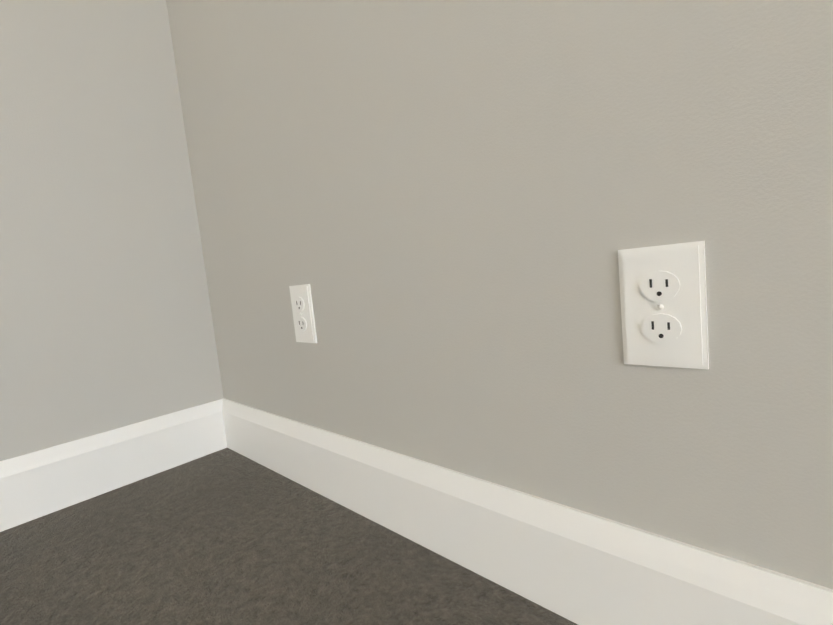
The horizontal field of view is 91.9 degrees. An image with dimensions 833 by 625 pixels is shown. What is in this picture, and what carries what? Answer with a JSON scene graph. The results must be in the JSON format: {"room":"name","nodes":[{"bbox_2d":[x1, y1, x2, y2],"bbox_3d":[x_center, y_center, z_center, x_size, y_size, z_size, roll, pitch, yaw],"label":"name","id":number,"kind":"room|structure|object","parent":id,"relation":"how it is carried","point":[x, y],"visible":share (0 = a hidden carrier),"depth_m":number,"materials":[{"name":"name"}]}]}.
{"room":"empty room","nodes":[
{"label":"empty room","id":0,"kind":"room"},
{"bbox_2d":[0,0,223,460],"bbox_3d":[-1.549,-1.093,0.903,1.136,3.156,1.332,-1,7,42],"label":"wall","id":1,"kind":"structure","parent":0,"point":[106,322],"depth_m":0.93,"materials":[{"name":"grey paint"}]},
{"bbox_2d":[0,401,223,531],"bbox_3d":[-0.993,0.400,0.628,0.015,0.135,1.307,-1,7,42],"label":"baseboard","id":2,"kind":"structure","parent":1,"relation":"attached to","point":[34,485],"depth_m":0.92,"materials":[{"name":"white wood"}]},
{"bbox_2d":[0,448,577,624],"bbox_3d":[-0.517,0.727,-2.261,7.120,0.100,5.310,-1,7,42],"label":"floor","id":3,"kind":"structure","parent":0,"point":[226,536],"depth_m":0.64,"materials":[{"name":"carpet"}]},
{"bbox_2d":[166,0,832,588],"bbox_3d":[0.909,-0.874,-0.306,6.390,2.450,0.120,-1,7,42],"label":"wall","id":4,"kind":"structure","parent":0,"point":[446,210],"depth_m":0.46,"materials":[{"name":"grey paint"}]},
{"bbox_2d":[289,284,316,342],"bbox_3d":[-0.227,0.003,0.798,0.070,0.115,0.009,-1,7,42],"label":"outlet","id":5,"kind":"object","parent":4,"relation":"attached to","point":[303,313],"visible":1,"depth_m":0.79,"materials":[{"name":"white plastic"}]},
{"bbox_2d":[216,398,832,624],"bbox_3d":[0.100,0.298,0.549,1.740,0.135,0.015,-1,7,42],"label":"baseboard","id":6,"kind":"structure","parent":4,"relation":"attached to","point":[578,567],"depth_m":0.50,"materials":[{"name":"white wood"}]},
{"bbox_2d":[618,241,708,369],"bbox_3d":[0.231,-0.005,0.380,0.070,0.115,0.009,-1,7,42],"label":"outlet","id":7,"kind":"object","parent":4,"relation":"attached to","point":[663,297],"visible":1,"depth_m":0.38,"materials":[{"name":"white plastic"}]}
]}

